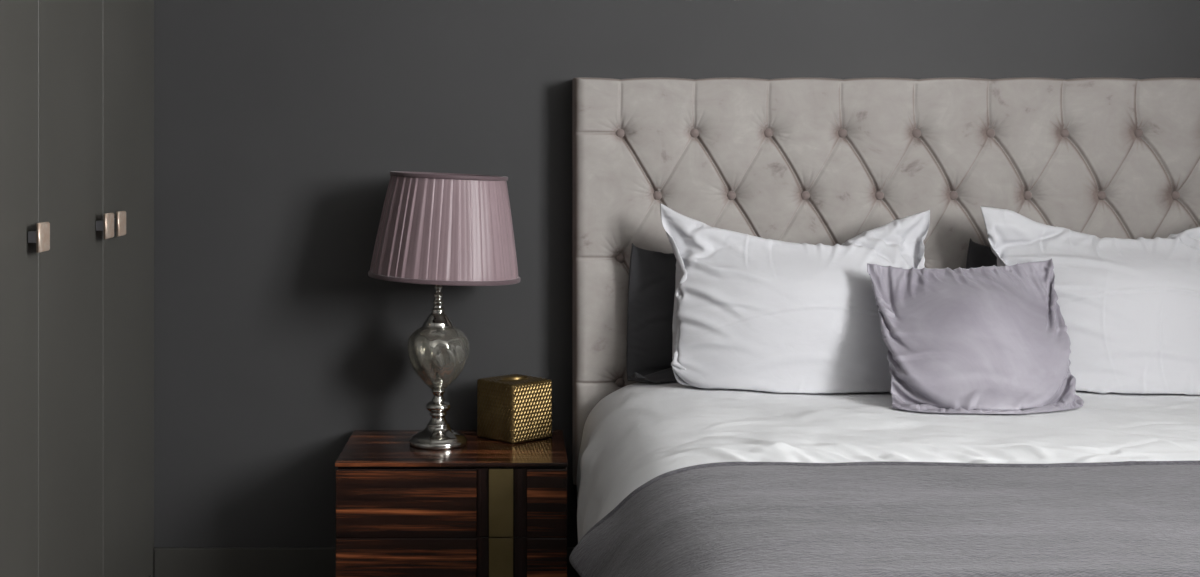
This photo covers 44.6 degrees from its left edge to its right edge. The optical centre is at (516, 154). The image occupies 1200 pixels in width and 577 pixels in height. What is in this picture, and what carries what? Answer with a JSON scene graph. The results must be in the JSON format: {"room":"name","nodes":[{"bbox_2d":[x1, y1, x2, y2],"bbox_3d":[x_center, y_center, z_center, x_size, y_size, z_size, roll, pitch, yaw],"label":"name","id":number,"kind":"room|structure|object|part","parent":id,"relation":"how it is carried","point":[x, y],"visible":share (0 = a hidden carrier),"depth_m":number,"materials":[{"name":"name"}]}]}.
{"room":"bedroom","nodes":[
{"label":"bedroom","id":0,"kind":"room"},
{"bbox_2d":[154,0,1199,547],"bbox_3d":[0.575,-0.150,4.370,4.750,2.800,0.100,0,0,0],"label":"wall","id":1,"kind":"structure","parent":0,"point":[281,127],"depth_m":4.32,"materials":[{"name":"paint"}]},
{"bbox_2d":[154,547,580,576],"bbox_3d":[0.889,1.205,4.313,3.921,0.090,0.014,0,0,0],"label":"baseboard","id":2,"kind":"structure","parent":1,"relation":"attached to","point":[168,561],"depth_m":4.31,"materials":[{"name":"grey paint"}]},
{"bbox_3d":[0.575,1.300,1.360,4.750,0.100,6.120,0,0,0],"label":"floor","id":3,"kind":"structure","parent":0,"visible":0},
{"bbox_2d":[0,0,153,576],"bbox_3d":[-1.362,-0.145,3.279,0.656,2.790,2.078,0,0,0],"label":"wardrobe","id":4,"kind":"object","parent":3,"relation":"on","point":[77,76],"visible":1,"depth_m":3.54,"materials":[{"name":"paint"}]},
{"bbox_3d":[-1.082,-0.146,3.013,0.022,2.748,0.509,0,0,0],"label":"door","id":5,"kind":"part","parent":4,"relation":"part of","materials":[{"name":"paint"}]},
{"bbox_3d":[-1.052,0.180,3.204,0.036,0.064,0.064,0,0,0],"label":"handle","id":6,"kind":"part","parent":4,"relation":"part of","materials":[{"name":"silver metal"}]},
{"bbox_3d":[-1.082,-0.146,3.523,0.022,2.748,0.508,0,0,0],"label":"door","id":7,"kind":"part","parent":4,"relation":"part of","materials":[{"name":"paint"}]},
{"bbox_3d":[-1.052,0.180,3.720,0.036,0.064,0.064,0,0,0],"label":"handle","id":8,"kind":"part","parent":4,"relation":"part of","materials":[{"name":"silver metal"}]},
{"bbox_3d":[-1.052,0.180,3.836,0.036,0.064,0.064,0,0,0],"label":"handle","id":9,"kind":"part","parent":4,"relation":"part of","materials":[{"name":"silver metal"}]},
{"bbox_3d":[-1.082,-0.146,4.033,0.022,2.748,0.508,0,0,0],"label":"door","id":10,"kind":"part","parent":4,"relation":"part of","materials":[{"name":"paint"}]},
{"bbox_2d":[335,430,567,576],"bbox_3d":[-0.172,1.030,4.072,0.613,0.440,0.463,0,0,0],"label":"nightstand","id":11,"kind":"object","parent":3,"relation":"on","point":[484,507],"visible":0.99,"depth_m":3.84,"materials":[{"name":"brown wood"}]},
{"bbox_2d":[368,171,519,449],"bbox_3d":[-0.203,0.428,4.085,0.425,0.764,0.425,0,0,40],"label":"table lamp","id":12,"kind":"object","parent":11,"relation":"on","point":[437,229],"visible":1,"depth_m":3.95,"materials":[{"name":"fabric"}]},
{"bbox_3d":[-0.219,0.568,4.085,0.174,0.180,0.175,0,0,0],"label":"glass","id":13,"kind":"part","parent":12,"relation":"part of","materials":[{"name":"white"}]},
{"bbox_3d":[-0.197,0.199,4.085,0.414,0.288,0.414,3,0,0],"label":"lamp shade","id":14,"kind":"part","parent":12,"relation":"part of","materials":[{"name":"fabric"}]},
{"bbox_3d":[-0.203,0.339,4.085,0.425,0.012,0.425,3,0,0],"label":"shade trim","id":15,"kind":"part","parent":12,"relation":"part of","materials":[{"name":"pink fabric"}]},
{"bbox_3d":[-0.190,0.059,4.085,0.331,0.011,0.331,3,0,0],"label":"shade trim","id":16,"kind":"part","parent":12,"relation":"part of","materials":[{"name":"pink fabric"}]},
{"bbox_3d":[-0.172,1.101,3.854,0.609,0.182,0.024,0,0,0],"label":"drawer","id":17,"kind":"part","parent":11,"relation":"part of","materials":[{"name":"brown wood"}]},
{"bbox_3d":[-0.172,0.917,3.854,0.609,0.180,0.024,0,0,0],"label":"drawer","id":18,"kind":"part","parent":11,"relation":"part of","materials":[{"name":"brown wood"}]},
{"bbox_2d":[477,374,551,443],"bbox_3d":[-0.007,0.725,4.192,0.160,0.170,0.160,0,0,-42],"label":"tissue box","id":19,"kind":"object","parent":11,"relation":"on","point":[514,408],"visible":1,"depth_m":4.14,"materials":[{"name":"gold metal"}]},
{"bbox_2d":[572,77,1199,484],"bbox_3d":[1.153,0.513,3.203,1.979,1.473,2.226,0,0,0],"label":"headboard","id":20,"kind":"object","parent":3,"relation":"on","point":[810,160],"visible":0.41,"depth_m":4.19,"materials":[{"name":"beige fabric"}]},
{"bbox_2d":[576,381,1199,542],"bbox_3d":[1.152,0.820,3.058,2.079,0.430,2.117,0,0,0],"label":"sheet","id":21,"kind":"object","parent":20,"relation":"on","point":[640,432],"visible":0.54,"depth_m":3.36,"materials":[{"name":"white fabric"}]},
{"bbox_2d":[627,243,676,382],"bbox_3d":[0.681,0.443,4.107,0.743,0.389,0.160,0,0,0],"label":"pillow","id":22,"kind":"object","parent":21,"relation":"on","point":[651,284],"visible":0.17,"depth_m":4.13,"materials":[{"name":"grey fabric"}]},
{"bbox_2d":[660,203,929,393],"bbox_3d":[0.766,0.379,3.939,0.745,0.494,0.244,0,0,0],"label":"pillow","id":23,"kind":"object","parent":21,"relation":"on","point":[750,312],"visible":0.86,"depth_m":3.87,"materials":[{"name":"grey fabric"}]},
{"bbox_2d":[569,461,1199,576],"bbox_3d":[1.152,0.733,2.449,2.101,0.255,0.936,0,0,0],"label":"throw blanket","id":24,"kind":"object","parent":21,"relation":"on","point":[879,518],"visible":1,"depth_m":2.48,"materials":[{"name":"grey fabric"}]},
{"bbox_2d":[867,258,1083,413],"bbox_3d":[1.161,0.447,3.661,0.494,0.355,0.327,0,0,0],"label":"cushion","id":25,"kind":"object","parent":21,"relation":"on","point":[993,339],"visible":1,"depth_m":3.63,"materials":[{"name":"purple fabric"}]},
{"bbox_2d":[966,239,996,268],"bbox_3d":[1.628,0.437,4.105,0.745,0.405,0.151,0,0,0],"label":"pillow","id":26,"kind":"object","parent":21,"relation":"on","point":[978,255],"visible":0.02,"depth_m":4.14,"materials":[{"name":"grey fabric"}]},
{"bbox_2d":[980,206,1199,394],"bbox_3d":[1.665,0.386,3.930,0.781,0.491,0.278,0,0,0],"label":"pillow","id":27,"kind":"object","parent":21,"relation":"on","point":[1130,308],"visible":0.73,"depth_m":3.85,"materials":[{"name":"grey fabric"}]}
]}

